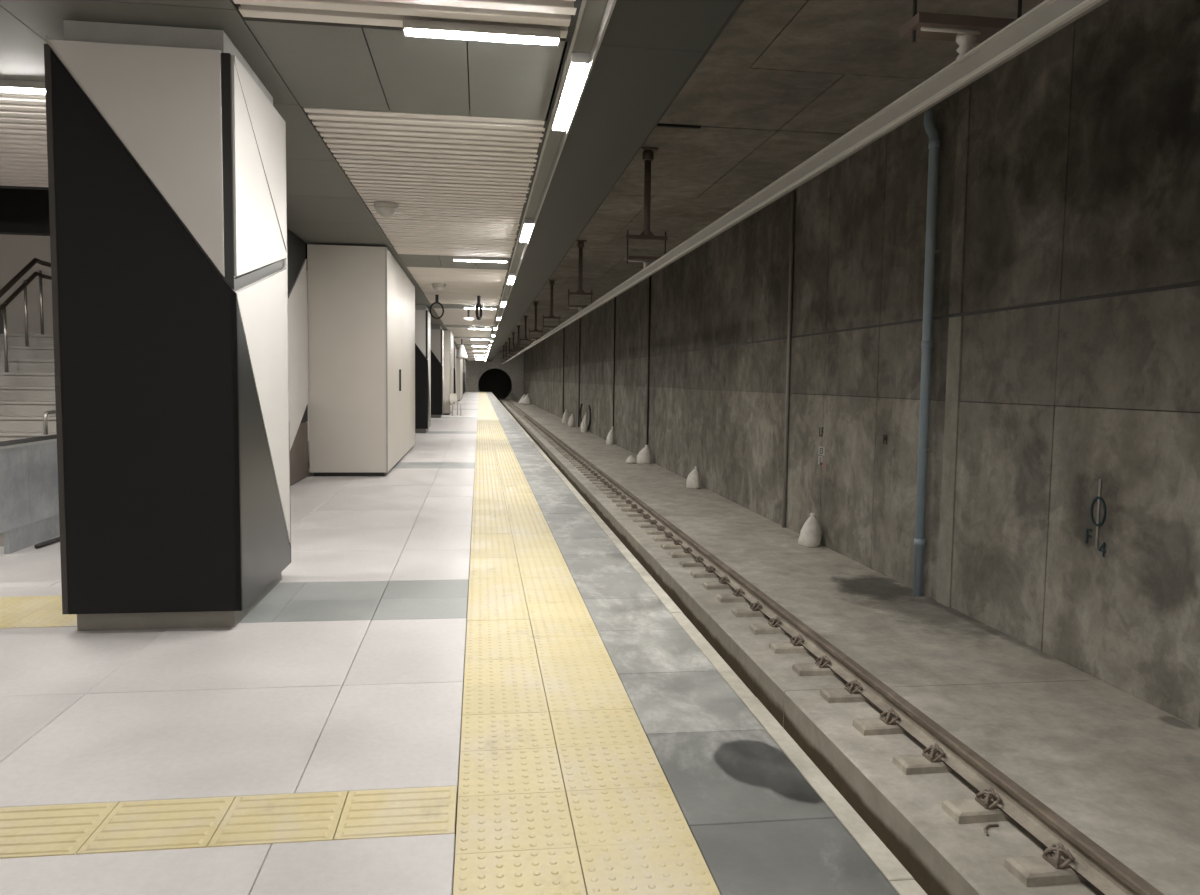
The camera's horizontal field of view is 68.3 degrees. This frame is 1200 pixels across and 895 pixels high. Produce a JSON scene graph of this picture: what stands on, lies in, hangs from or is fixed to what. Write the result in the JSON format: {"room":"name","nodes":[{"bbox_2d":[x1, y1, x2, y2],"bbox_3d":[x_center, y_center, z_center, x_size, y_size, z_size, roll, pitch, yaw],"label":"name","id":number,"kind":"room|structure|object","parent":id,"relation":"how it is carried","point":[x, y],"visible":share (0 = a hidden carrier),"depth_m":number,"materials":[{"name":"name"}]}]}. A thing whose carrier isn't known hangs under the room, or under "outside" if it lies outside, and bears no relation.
{"room":"subway station platform","nodes":[
{"label":"subway station platform","id":0,"kind":"room"},
{"bbox_2d":[0,310,2,333],"bbox_3d":[-8.726,-0.533,9.895,1.380,2.400,5.220,0,4,-8],"label":"wall","id":1,"kind":"structure","parent":0,"point":[1,312],"depth_m":12.37,"materials":[{"name":"concrete"}]},
{"bbox_2d":[0,5,47,186],"bbox_3d":[-5.272,-2.271,-0.581,5.380,0.450,20.620,0,4,-8],"label":"ceiling","id":2,"kind":"structure","parent":0,"point":[23,130],"depth_m":6.90,"materials":[{"name":"metal"}]},
{"bbox_2d":[0,79,44,93],"bbox_3d":[-4.438,-2.510,6.114,1.208,0.062,0.112,0,4,-8],"label":"lamp","id":3,"kind":"object","parent":2,"relation":"attached to","point":[14,86],"visible":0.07,"depth_m":6.13,"materials":[{"name":"white"}]},
{"bbox_2d":[0,79,44,88],"bbox_3d":[-4.438,-2.510,6.114,1.208,0.062,0.112,0,4,-8],"label":"tray","id":4,"kind":"object","parent":3,"relation":"on","point":[4,84],"depth_m":6.12,"materials":[{"name":"metal"}]},
{"bbox_2d":[0,87,44,93],"bbox_3d":[-4.439,-2.486,6.115,1.192,0.014,0.100,0,4,-8],"label":"diffuser","id":5,"kind":"object","parent":3,"relation":"attached to","point":[33,90],"depth_m":6.14,"materials":[{"name":"white"}]},
{"bbox_2d":[0,186,48,189],"bbox_3d":[-6.635,-4.065,9.570,5.310,2.450,0.080,0,4,-8],"label":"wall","id":6,"kind":"structure","parent":0,"point":[9,187],"depth_m":9.69,"materials":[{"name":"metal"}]},
{"bbox_2d":[0,234,52,334],"bbox_3d":[-7.073,-2.208,12.732,5.310,1.564,0.200,0,4,-8],"label":"wall","id":7,"kind":"structure","parent":0,"point":[16,251],"depth_m":12.48,"materials":[{"name":"white paint"}]},
{"bbox_2d":[0,188,298,237],"bbox_3d":[-7.032,-4.247,12.478,5.310,2.540,0.400,0,4,-8],"label":"wall","id":8,"kind":"structure","parent":0,"point":[22,211],"depth_m":12.23,"materials":[{"name":"metal"}]},
{"bbox_2d":[307,279,308,440],"bbox_3d":[-14.346,-5.244,60.902,4.000,4.100,85.000,0,4,-8],"label":"wall","id":9,"kind":"structure","parent":0,"point":[307,279],"depth_m":20.89,"materials":[{"name":"white paint"}]},
{"bbox_2d":[0,0,743,361],"bbox_3d":[-6.724,-5.737,44.806,3.989,0.464,118.778,0,4,-8],"label":"ceiling","id":10,"kind":"structure","parent":0,"point":[451,132],"depth_m":6.67,"materials":[{"name":"metal"}]},
{"bbox_2d":[374,201,398,216],"bbox_3d":[-2.482,-2.755,10.278,0.286,0.154,0.286,0,4,-8],"label":"dome","id":11,"kind":"object","parent":10,"relation":"attached to","point":[383,208],"visible":1,"depth_m":10.19,"materials":[{"name":"plastic"}]},
{"bbox_2d":[430,295,443,318],"bbox_3d":[-3.956,-3.409,21.465,0.348,0.589,0.074,0,5,-16],"label":"ring","id":12,"kind":"object","parent":10,"relation":"hanging from","point":[436,296],"visible":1,"depth_m":21.43,"materials":[{"name":"metal"}]},
{"bbox_2d":[432,283,445,291],"bbox_3d":[-3.458,-3.428,19.000,0.308,0.162,0.308,0,4,-8],"label":"dome","id":13,"kind":"object","parent":10,"relation":"attached to","point":[438,287],"visible":1,"depth_m":18.90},
{"bbox_2d":[456,339,467,358],"bbox_3d":[-7.058,-5.052,45.208,0.600,1.000,0.600,0,4,-8],"label":"pendant lamp","id":14,"kind":"object","parent":10,"relation":"hanging from","point":[461,354],"visible":1,"depth_m":45.05,"materials":[{"name":"metal"}]},
{"bbox_2d":[462,309,474,321],"bbox_3d":[-3.789,-3.808,25.505,0.380,0.400,0.380,0,4,-8],"label":"dome","id":15,"kind":"object","parent":10,"relation":"hanging from","point":[468,318],"visible":0.94,"depth_m":25.45,"materials":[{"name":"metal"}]},
{"bbox_2d":[475,296,481,319],"bbox_3d":[-2.955,-3.405,21.601,0.074,0.589,0.348,2,4,11],"label":"ring","id":16,"kind":"object","parent":10,"relation":"hanging from","point":[478,305],"visible":1,"depth_m":21.55,"materials":[{"name":"metal"}]},
{"bbox_2d":[464,306,495,308],"bbox_3d":[-3.366,-3.920,24.846,0.888,0.062,0.112,0,4,-8],"label":"lamp","id":17,"kind":"object","parent":10,"relation":"attached to","point":[465,307],"visible":0.93,"depth_m":24.78,"materials":[{"name":"white"}]},
{"bbox_2d":[454,257,506,262],"bbox_3d":[-1.996,-3.136,14.789,0.888,0.062,0.112,0,4,-8],"label":"lamp","id":18,"kind":"object","parent":10,"relation":"attached to","point":[473,259],"visible":1,"depth_m":14.74,"materials":[{"name":"white"}]},
{"bbox_2d":[454,257,506,260],"bbox_3d":[-1.996,-3.136,14.789,0.888,0.062,0.112,0,4,-8],"label":"tray","id":19,"kind":"object","parent":18,"relation":"on","point":[455,258],"depth_m":14.73,"materials":[{"name":"metal"}]},
{"bbox_2d":[454,260,506,262],"bbox_3d":[-1.997,-3.112,14.790,0.872,0.014,0.100,0,4,-8],"label":"diffuser","id":20,"kind":"object","parent":18,"relation":"attached to","point":[504,261],"depth_m":14.77,"materials":[{"name":"white"}]},
{"bbox_2d":[403,19,559,47],"bbox_3d":[-0.676,-2.379,5.087,0.888,0.062,0.112,0,4,-8],"label":"lamp","id":21,"kind":"object","parent":10,"relation":"attached to","point":[420,28],"visible":1,"depth_m":5.05,"materials":[{"name":"white"}]},
{"bbox_2d":[405,29,557,44],"bbox_3d":[-0.676,-2.356,5.089,0.872,0.014,0.100,0,4,-8],"label":"diffuser","id":22,"kind":"object","parent":21,"relation":"attached to","point":[496,35],"depth_m":5.06,"materials":[{"name":"white"}]},
{"bbox_2d":[507,273,514,284],"bbox_3d":[-1.766,-3.340,17.547,0.112,0.062,1.508,0,4,-8],"label":"lamp","id":23,"kind":"object","parent":10,"relation":"attached to","point":[511,276],"visible":1,"depth_m":17.29,"materials":[{"name":"white"}]},
{"bbox_2d":[507,276,514,283],"bbox_3d":[-1.767,-3.317,17.549,0.100,0.014,1.492,0,4,-8],"label":"diffuser","id":24,"kind":"object","parent":23,"relation":"attached to","point":[510,280],"depth_m":17.48,"materials":[{"name":"white"}]},
{"bbox_2d":[519,219,533,241],"bbox_3d":[-0.993,-2.897,11.867,0.112,0.062,1.508,0,4,-8],"label":"lamp","id":25,"kind":"object","parent":10,"relation":"attached to","point":[528,223],"visible":1,"depth_m":11.64,"materials":[{"name":"white"}]},
{"bbox_2d":[520,224,532,241],"bbox_3d":[-0.993,-2.874,11.868,0.100,0.014,1.492,0,4,-8],"label":"diffuser","id":26,"kind":"object","parent":25,"relation":"attached to","point":[526,229],"depth_m":11.80,"materials":[{"name":"white"}]},
{"bbox_2d":[484,0,586,360],"bbox_3d":[-5.822,-5.705,46.844,0.018,0.112,115.000,0,4,-8],"label":"trim","id":27,"kind":"structure","parent":10,"relation":"attached to","point":[583,3],"depth_m":6.59,"materials":[{"name":"metal"}]},
{"bbox_2d":[485,0,616,361],"bbox_3d":[-5.691,-5.668,46.864,0.014,0.184,115.000,0,4,-8],"label":"trim","id":28,"kind":"structure","parent":10,"relation":"attached to","point":[610,5],"depth_m":6.50,"materials":[{"name":"metal"}]},
{"bbox_2d":[552,52,589,130],"bbox_3d":[-0.220,-2.454,6.186,0.112,0.062,1.508,0,4,-8],"label":"lamp","id":29,"kind":"object","parent":10,"relation":"attached to","point":[578,64],"visible":1,"depth_m":5.96,"materials":[{"name":"white"}]},
{"bbox_2d":[0,392,926,894],"bbox_3d":[-9.712,-1.389,46.650,9.357,1.504,115.000,0,4,-8],"label":"floor","id":30,"kind":"structure","parent":0,"point":[457,678],"depth_m":3.89,"materials":[{"name":"tile"}]},
{"bbox_2d":[0,334,56,545],"bbox_3d":[-6.740,-0.323,10.166,2.590,1.996,5.230,0,4,-8],"label":"staircase","id":31,"kind":"structure","parent":30,"relation":"on","point":[27,390],"depth_m":9.76,"materials":[{"name":"stone"}]},
{"bbox_2d":[0,258,50,371],"bbox_3d":[-6.711,-1.003,10.009,0.056,2.454,4.864,0,4,-8],"label":"stair railing","id":32,"kind":"object","parent":31,"relation":"on","point":[33,261],"visible":0.6,"depth_m":10.40,"materials":[{"name":"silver metal"}]},
{"bbox_2d":[0,434,59,553],"bbox_3d":[-5.153,0.348,8.486,0.085,0.955,4.300,0,4,-8],"label":"parapet","id":33,"kind":"object","parent":30,"relation":"on","point":[29,496],"visible":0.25,"depth_m":7.79,"materials":[{"name":"concrete"}]},
{"bbox_2d":[43,410,55,434],"bbox_3d":[-5.342,-0.524,9.136,0.036,0.681,1.646,0,4,-8],"label":"hoop","id":34,"kind":"object","parent":33,"relation":"on","point":[45,421],"visible":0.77,"depth_m":8.35,"materials":[{"name":"silver metal"}]},
{"bbox_2d":[34,536,59,548],"bbox_3d":[-4.944,0.846,7.992,0.044,0.044,0.511,0,4,-4],"label":"strip","id":35,"kind":"object","parent":30,"relation":"on","point":[57,539],"visible":0.65,"depth_m":7.88,"materials":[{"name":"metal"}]},
{"bbox_2d":[44,20,290,630],"bbox_3d":[-2.740,-0.719,5.858,1.010,3.548,1.438,0,4,-8],"label":"column","id":36,"kind":"structure","parent":30,"relation":"on","point":[166,149],"depth_m":5.18,"materials":[{"name":"metal"}]},
{"bbox_2d":[287,229,307,485],"bbox_3d":[-4.306,-1.193,11.862,0.165,3.540,3.180,0,4,-8],"label":"pillar","id":37,"kind":"structure","parent":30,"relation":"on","point":[296,248],"depth_m":12.71,"materials":[{"name":"metal"}]},
{"bbox_2d":[307,244,414,475],"bbox_3d":[-4.245,-1.536,16.508,1.200,3.520,6.004,0,4,-8],"label":"utility cabinet","id":38,"kind":"object","parent":30,"relation":"on","point":[361,301],"visible":1,"depth_m":13.58,"materials":[{"name":"metal"}]},
{"bbox_2d":[415,305,430,432],"bbox_3d":[-5.376,-2.228,25.221,1.010,3.548,1.438,0,4,-8],"label":"column","id":39,"kind":"structure","parent":30,"relation":"on","point":[422,315],"depth_m":24.59,"materials":[{"name":"metal"}]},
{"bbox_2d":[431,325,443,417],"bbox_3d":[-6.667,-2.968,34.705,1.010,3.548,1.438,0,4,-8],"label":"column","id":40,"kind":"structure","parent":30,"relation":"on","point":[437,334],"depth_m":34.06,"materials":[{"name":"paint"}]},
{"bbox_2d":[443,330,453,414],"bbox_3d":[-7.238,-3.307,39.244,1.344,3.520,4.804,0,4,-8],"label":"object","id":41,"kind":"object","parent":30,"relation":"on","point":[448,336],"visible":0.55,"depth_m":37.01,"materials":[{"name":"metal"}]},
{"bbox_2d":[449,394,460,415],"bbox_3d":[-6.011,-1.782,36.699,0.400,0.901,0.427,-2,5,-31],"label":"folding chair","id":42,"kind":"object","parent":30,"relation":"on","point":[452,397],"visible":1,"depth_m":36.81,"materials":[{"name":"silver metal"}]},
{"bbox_2d":[454,345,455,403],"bbox_3d":[-9.196,-4.416,53.278,1.010,3.548,1.438,0,4,-8],"label":"column","id":43,"kind":"structure","parent":30,"relation":"on","point":[454,345],"depth_m":52.68,"materials":[{"name":"paint"}]},
{"bbox_2d":[456,349,462,400],"bbox_3d":[-10.713,-5.271,64.430,1.254,3.520,9.004,0,4,-8],"label":"kiosk","id":44,"kind":"object","parent":30,"relation":"on","point":[459,362],"visible":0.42,"depth_m":60.14,"materials":[{"name":"metal"}]},
{"bbox_2d":[464,359,465,392],"bbox_3d":[-14.361,-7.373,91.214,1.010,3.548,1.438,0,4,-8],"label":"column","id":45,"kind":"structure","parent":30,"relation":"on","point":[464,359],"depth_m":90.58,"materials":[{"name":"metal"}]},
{"bbox_2d":[466,361,477,391],"bbox_3d":[-16.215,-8.814,103.541,3.800,7.500,0.300,0,4,-8],"label":"wall","id":46,"kind":"structure","parent":0,"point":[471,366],"depth_m":103.61,"materials":[{"name":"concrete"}]},
{"bbox_2d":[478,351,523,399],"bbox_3d":[-13.185,-7.825,111.269,12.000,12.000,0.600,0,4,-8],"label":"wall","id":47,"kind":"structure","parent":0,"point":[514,367],"depth_m":111.10,"materials":[{"name":"concrete"}]},
{"bbox_2d":[478,369,511,399],"bbox_3d":[-13.784,-8.168,115.665,4.200,4.200,8.500,0,4,-8],"label":"tunnel","id":48,"kind":"object","parent":47,"relation":"attached to","point":[498,382],"visible":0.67,"depth_m":119.83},
{"bbox_2d":[499,0,1109,351],"bbox_3d":[-3.205,-7.500,50.603,4.523,0.430,122.000,0,4,-8],"label":"ceiling","id":49,"kind":"structure","parent":0,"point":[783,81],"depth_m":11.18,"materials":[{"name":"concrete"}]},
{"bbox_2d":[520,316,530,347],"bbox_3d":[-4.025,-6.232,47.827,0.620,1.760,0.260,0,4,-8],"label":"hanger","id":50,"kind":"object","parent":49,"relation":"hanging from","point":[525,317],"visible":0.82,"depth_m":47.77,"materials":[{"name":"metal"}]},
{"bbox_2d":[528,302,542,340],"bbox_3d":[-2.844,-5.556,39.153,0.620,1.760,0.260,0,4,-8],"label":"hanger","id":51,"kind":"object","parent":49,"relation":"hanging from","point":[535,303],"visible":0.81,"depth_m":39.10,"materials":[{"name":"metal"}]},
{"bbox_2d":[542,280,560,330],"bbox_3d":[-1.663,-4.879,30.479,0.620,1.760,0.260,0,4,-8],"label":"hanger","id":52,"kind":"object","parent":49,"relation":"hanging from","point":[551,282],"visible":0.86,"depth_m":30.44,"materials":[{"name":"metal"}]},
{"bbox_2d":[567,240,592,311],"bbox_3d":[-0.482,-4.203,21.805,0.620,1.760,0.260,0,4,-8],"label":"hanger","id":53,"kind":"object","parent":49,"relation":"hanging from","point":[580,243],"visible":0.85,"depth_m":21.77,"materials":[{"name":"metal"}]},
{"bbox_2d":[625,147,667,268],"bbox_3d":[0.699,-3.527,13.131,0.620,1.760,0.260,0,4,-8],"label":"hanger","id":54,"kind":"object","parent":49,"relation":"hanging from","point":[648,153],"visible":0.82,"depth_m":13.09,"materials":[{"name":"metal"}]},
{"bbox_2d":[642,150,653,161],"bbox_3d":[0.710,-4.304,13.072,0.170,0.140,0.170,0,4,-8],"label":"socket","id":55,"kind":"object","parent":54,"relation":"attached to","point":[647,155],"depth_m":13.01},
{"bbox_2d":[900,0,1021,58],"bbox_3d":[1.880,-2.850,4.457,0.620,1.760,0.260,0,4,-8],"label":"hanger","id":56,"kind":"object","parent":49,"relation":"hanging from","point":[966,30],"visible":0.73,"depth_m":4.43,"materials":[{"name":"metal"}]},
{"bbox_2d":[499,0,1107,365],"bbox_3d":[-4.406,-5.506,50.595,0.110,0.122,122.000,0,4,-8],"label":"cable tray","id":57,"kind":"object","parent":56,"relation":"hanging from","point":[1048,17],"visible":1,"depth_m":5.14,"materials":[{"name":"metal"}]},
{"bbox_2d":[499,398,1199,894],"bbox_3d":[-4.953,-1.914,62.823,4.443,0.630,145.754,0,4,-8],"label":"floor track","id":58,"kind":"object","parent":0,"point":[1123,770],"visible":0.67,"depth_m":7.29,"materials":[{"name":"concrete"}]},
{"bbox_2d":[503,399,527,415],"bbox_3d":[-8.488,-4.043,85.622,0.620,0.058,49.040,0,4,-8],"label":"blocks","id":59,"kind":"object","parent":58,"relation":"on","point":[504,400],"visible":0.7,"depth_m":75.72,"materials":[{"name":"concrete"}]},
{"bbox_2d":[504,397,1163,894],"bbox_3d":[-3.926,-1.565,52.486,0.156,0.154,125.000,0,4,-8],"label":"rail","id":60,"kind":"object","parent":59,"relation":"on","point":[1094,864],"visible":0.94,"depth_m":6.01,"materials":[{"name":"metal"}]},
{"bbox_2d":[523,394,531,404],"bbox_3d":[-7.571,-4.993,91.676,0.952,1.060,0.946,-2,5,-31],"label":"sack","id":61,"kind":"object","parent":58,"relation":"on","point":[526,400],"visible":1,"depth_m":91.41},
{"bbox_2d":[562,409,568,423],"bbox_3d":[-2.051,-1.854,52.814,0.446,0.848,0.532,1,4,8],"label":"sack","id":62,"kind":"object","parent":58,"relation":"on","point":[565,418],"visible":0.98,"depth_m":52.66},
{"bbox_2d":[567,414,575,426],"bbox_3d":[-1.591,-1.520,49.559,0.449,0.689,0.542,1,4,2],"label":"sack","id":63,"kind":"object","parent":58,"relation":"on","point":[571,422],"visible":1,"depth_m":49.41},
{"bbox_2d":[581,412,586,431],"bbox_3d":[-0.787,-1.270,44.326,0.325,1.007,0.392,-1,5,-25],"label":"sack","id":64,"kind":"object","parent":58,"relation":"on","point":[584,421],"visible":1,"depth_m":44.23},
{"bbox_2d":[596,481,608,486],"bbox_3d":[0.212,0.897,21.721,0.620,0.143,0.200,0,4,-7],"label":"block","id":65,"kind":"object","parent":58,"relation":"on","point":[605,484],"visible":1,"depth_m":21.63,"materials":[{"name":"concrete"}]},
{"bbox_2d":[599,484,612,490],"bbox_3d":[0.301,0.948,21.069,0.620,0.143,0.200,0,4,-7],"label":"block","id":66,"kind":"object","parent":58,"relation":"on","point":[609,488],"visible":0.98,"depth_m":20.97,"materials":[{"name":"concrete"}]},
{"bbox_2d":[606,427,613,444],"bbox_3d":[0.414,-0.475,35.846,0.350,0.742,0.360,0,4,-15],"label":"sack","id":67,"kind":"object","parent":58,"relation":"on","point":[610,437],"visible":1,"depth_m":35.76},
{"bbox_2d":[603,488,616,493],"bbox_3d":[0.390,0.999,20.416,0.620,0.143,0.200,0,4,-8],"label":"block","id":68,"kind":"object","parent":58,"relation":"on","point":[613,491],"visible":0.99,"depth_m":20.32,"materials":[{"name":"concrete"}]},
{"bbox_2d":[607,491,621,497],"bbox_3d":[0.479,1.049,19.764,0.620,0.143,0.200,0,4,-8],"label":"block","id":69,"kind":"object","parent":58,"relation":"on","point":[617,495],"visible":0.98,"depth_m":19.67,"materials":[{"name":"concrete"}]},
{"bbox_2d":[611,495,626,501],"bbox_3d":[0.568,1.100,19.113,0.620,0.143,0.200,0,4,-7],"label":"block","id":70,"kind":"object","parent":58,"relation":"on","point":[623,497],"visible":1,"depth_m":19.02,"materials":[{"name":"concrete"}]},
{"bbox_2d":[616,499,631,506],"bbox_3d":[0.656,1.151,18.461,0.620,0.143,0.200,0,4,-7],"label":"block","id":71,"kind":"object","parent":58,"relation":"on","point":[627,504],"visible":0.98,"depth_m":18.36,"materials":[{"name":"concrete"}]},
{"bbox_2d":[621,504,637,511],"bbox_3d":[0.745,1.202,17.808,0.620,0.143,0.200,0,4,-7],"label":"block","id":72,"kind":"object","parent":58,"relation":"on","point":[633,508],"visible":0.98,"depth_m":17.71,"materials":[{"name":"concrete"}]},
{"bbox_2d":[626,455,635,463],"bbox_3d":[0.981,0.374,27.997,0.324,0.254,0.352,1,4,7],"label":"sack","id":73,"kind":"object","parent":58,"relation":"on","point":[630,460],"visible":1,"depth_m":27.88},
{"bbox_2d":[626,508,643,516],"bbox_3d":[0.834,1.253,17.156,0.620,0.143,0.200,0,4,-8],"label":"block","id":74,"kind":"object","parent":58,"relation":"on","point":[639,513],"visible":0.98,"depth_m":17.05,"materials":[{"name":"concrete"}]},
{"bbox_2d":[632,513,650,521],"bbox_3d":[0.923,1.304,16.503,0.620,0.143,0.200,0,4,-9],"label":"block","id":75,"kind":"object","parent":58,"relation":"on","point":[645,518],"visible":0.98,"depth_m":16.41,"materials":[{"name":"concrete"}]},
{"bbox_2d":[636,445,651,463],"bbox_3d":[1.397,0.213,27.958,0.478,0.594,0.519,1,4,7],"label":"sack","id":76,"kind":"object","parent":58,"relation":"on","point":[644,456],"visible":1,"depth_m":27.79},
{"bbox_2d":[638,519,657,527],"bbox_3d":[1.012,1.354,15.852,0.620,0.143,0.200,0,4,-7],"label":"block","id":77,"kind":"object","parent":58,"relation":"on","point":[651,524],"visible":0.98,"depth_m":15.76,"materials":[{"name":"concrete"}]},
{"bbox_2d":[653,531,674,541],"bbox_3d":[1.189,1.456,14.549,0.620,0.143,0.200,0,4,-7],"label":"block","id":78,"kind":"object","parent":58,"relation":"on","point":[667,538],"visible":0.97,"depth_m":14.46,"materials":[{"name":"concrete"}]},
{"bbox_2d":[645,525,682,534],"bbox_3d":[1.101,1.405,15.199,0.620,0.143,0.200,0,4,-8],"label":"block","id":79,"kind":"object","parent":58,"relation":"on","point":[659,531],"visible":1,"depth_m":15.11,"materials":[{"name":"concrete"}]},
{"bbox_2d":[661,538,683,548],"bbox_3d":[1.278,1.507,13.896,0.620,0.143,0.200,0,4,-8],"label":"block","id":80,"kind":"object","parent":58,"relation":"on","point":[676,545],"visible":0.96,"depth_m":13.80,"materials":[{"name":"concrete"}]},
{"bbox_2d":[670,546,694,557],"bbox_3d":[1.367,1.558,13.244,0.620,0.143,0.200,0,4,-8],"label":"block","id":81,"kind":"object","parent":58,"relation":"on","point":[686,553],"visible":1,"depth_m":13.15,"materials":[{"name":"concrete"}]},
{"bbox_2d":[679,555,705,566],"bbox_3d":[1.456,1.609,12.591,0.620,0.143,0.200,0,4,-8],"label":"block","id":82,"kind":"object","parent":58,"relation":"on","point":[694,563],"visible":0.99,"depth_m":12.50,"materials":[{"name":"concrete"}]},
{"bbox_2d":[686,466,700,488],"bbox_3d":[2.306,0.731,21.729,0.343,0.530,0.379,-2,5,-34],"label":"sack","id":83,"kind":"object","parent":58,"relation":"on","point":[693,479],"visible":1,"depth_m":21.64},
{"bbox_2d":[690,565,717,577],"bbox_3d":[1.544,1.659,11.940,0.620,0.143,0.200,0,4,-8],"label":"block","id":84,"kind":"object","parent":58,"relation":"on","point":[708,572],"visible":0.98,"depth_m":11.85,"materials":[{"name":"concrete"}]},
{"bbox_2d":[702,575,732,588],"bbox_3d":[1.633,1.710,11.287,0.620,0.143,0.200,0,4,-8],"label":"block","id":85,"kind":"object","parent":58,"relation":"on","point":[721,583],"visible":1,"depth_m":11.20,"materials":[{"name":"concrete"}]},
{"bbox_2d":[716,587,748,602],"bbox_3d":[1.722,1.761,10.635,0.620,0.143,0.200,0,4,-9],"label":"block","id":86,"kind":"object","parent":58,"relation":"on","point":[736,596],"visible":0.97,"depth_m":10.54,"materials":[{"name":"concrete"}]},
{"bbox_2d":[731,601,766,616],"bbox_3d":[1.811,1.812,9.983,0.620,0.143,0.200,0,4,-8],"label":"block","id":87,"kind":"object","parent":58,"relation":"on","point":[753,610],"visible":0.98,"depth_m":9.89,"materials":[{"name":"concrete"}]},
{"bbox_2d":[749,616,785,633],"bbox_3d":[1.899,1.863,9.332,0.620,0.143,0.200,0,4,-8],"label":"block","id":88,"kind":"object","parent":58,"relation":"on","point":[772,627],"visible":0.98,"depth_m":9.24,"materials":[{"name":"concrete"}]},
{"bbox_2d":[769,634,809,653],"bbox_3d":[1.988,1.914,8.680,0.620,0.143,0.200,0,4,-7],"label":"block","id":89,"kind":"object","parent":58,"relation":"on","point":[794,646],"visible":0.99,"depth_m":8.59,"materials":[{"name":"concrete"}]},
{"bbox_2d":[798,513,821,546],"bbox_3d":[3.377,1.317,14.219,0.372,0.530,0.349,2,4,13],"label":"sack","id":90,"kind":"object","parent":58,"relation":"on","point":[811,531],"visible":1,"depth_m":14.13,"materials":[{"name":"fabric"}]},
{"bbox_2d":[792,655,836,675],"bbox_3d":[2.077,1.964,8.028,0.620,0.143,0.200,0,4,-7],"label":"block","id":91,"kind":"object","parent":58,"relation":"on","point":[818,668],"visible":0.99,"depth_m":7.94,"materials":[{"name":"concrete"}]},
{"bbox_2d":[819,679,889,702],"bbox_3d":[2.166,2.015,7.376,0.620,0.143,0.200,0,4,-7],"label":"block","id":92,"kind":"object","parent":58,"relation":"on","point":[847,694],"visible":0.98,"depth_m":7.29,"materials":[{"name":"concrete"}]},
{"bbox_2d":[852,708,907,735],"bbox_3d":[2.255,2.066,6.723,0.620,0.143,0.200,0,4,-9],"label":"block","id":93,"kind":"object","parent":58,"relation":"on","point":[884,725],"visible":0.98,"depth_m":6.64,"materials":[{"name":"concrete"}]},
{"bbox_2d":[892,743,953,774],"bbox_3d":[2.343,2.117,6.071,0.620,0.143,0.200,0,4,-9],"label":"block","id":94,"kind":"object","parent":58,"relation":"on","point":[927,762],"visible":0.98,"depth_m":6.00,"materials":[{"name":"concrete"}]},
{"bbox_2d":[941,787,1011,823],"bbox_3d":[2.432,2.168,5.419,0.620,0.143,0.200,0,4,-9],"label":"block","id":95,"kind":"object","parent":58,"relation":"on","point":[979,809],"visible":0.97,"depth_m":5.34,"materials":[{"name":"concrete"}]},
{"bbox_2d":[983,824,998,835],"bbox_3d":[2.293,2.244,5.209,0.051,0.018,0.173,5,6,44],"label":"loose wire","id":96,"kind":"object","parent":58,"relation":"on","point":[988,825],"visible":1,"depth_m":5.23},
{"bbox_2d":[1003,842,1086,886],"bbox_3d":[2.521,2.219,4.767,0.620,0.143,0.200,0,4,-9],"label":"block","id":97,"kind":"object","parent":58,"relation":"on","point":[1047,868],"visible":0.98,"depth_m":4.70,"materials":[{"name":"concrete"}]},
{"bbox_2d":[523,0,1199,727],"bbox_3d":[-1.220,-4.093,51.139,0.420,6.450,122.000,0,4,-8],"label":"wall","id":98,"kind":"structure","parent":0,"point":[1065,356],"depth_m":9.44,"materials":[{"name":"concrete"}]},
{"bbox_2d":[563,328,564,413],"bbox_3d":[-2.387,-4.840,58.017,0.070,5.995,0.090,0,4,-8],"label":"conduit","id":99,"kind":"object","parent":98,"relation":"attached to","point":[564,328],"visible":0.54,"depth_m":57.96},
{"bbox_2d":[578,318,580,426],"bbox_3d":[-1.136,-4.124,48.830,0.070,5.995,0.090,0,4,-8],"label":"conduit","id":100,"kind":"object","parent":98,"relation":"attached to","point":[579,318],"visible":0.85,"depth_m":48.81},
{"bbox_2d":[580,404,590,429],"bbox_3d":[-0.771,-1.569,45.931,0.090,1.350,4.490,0,4,-8],"label":"cable loop","id":101,"kind":"object","parent":98,"relation":"attached to","point":[581,404],"visible":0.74,"depth_m":44.26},
{"bbox_2d":[613,297,615,428],"bbox_3d":[0.577,-3.146,36.284,0.060,5.995,0.080,0,4,-8],"label":"conduit","id":102,"kind":"object","parent":98,"relation":"attached to","point":[614,297],"visible":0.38,"depth_m":36.24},
{"bbox_2d":[646,276,650,444],"bbox_3d":[1.586,-2.568,28.875,0.060,5.995,0.080,0,4,-8],"label":"conduit","id":103,"kind":"object","parent":98,"relation":"attached to","point":[649,276],"visible":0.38,"depth_m":28.83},
{"bbox_2d":[782,189,794,527],"bbox_3d":[3.364,-1.548,15.784,0.070,5.995,0.090,0,4,-8],"label":"conduit","id":104,"kind":"object","parent":98,"relation":"attached to","point":[793,191],"visible":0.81,"depth_m":15.75,"materials":[{"name":"metal"}]},
{"bbox_2d":[818,446,825,466],"bbox_3d":[3.591,0.146,14.297,0.010,0.320,0.340,0,4,-8],"label":"stencilled mark","id":105,"kind":"object","parent":98,"relation":"attached to","point":[821,450],"visible":1,"depth_m":14.33,"materials":[{"name":"white paint"}]},
{"bbox_2d":[913,111,939,595],"bbox_3d":[3.985,-1.124,10.890,0.142,5.921,0.337,0,4,-8],"label":"pipe","id":106,"kind":"object","parent":98,"relation":"attached to","point":[934,142],"visible":1,"depth_m":10.77,"materials":[{"name":"metal"}]},
{"bbox_2d":[1085,479,1105,556],"bbox_3d":[4.457,0.622,7.933,0.010,0.680,0.264,0,4,-8],"label":"painted survey mark","id":107,"kind":"object","parent":98,"relation":"attached to","point":[1097,524],"visible":1,"depth_m":7.92,"materials":[{"name":"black paint"}]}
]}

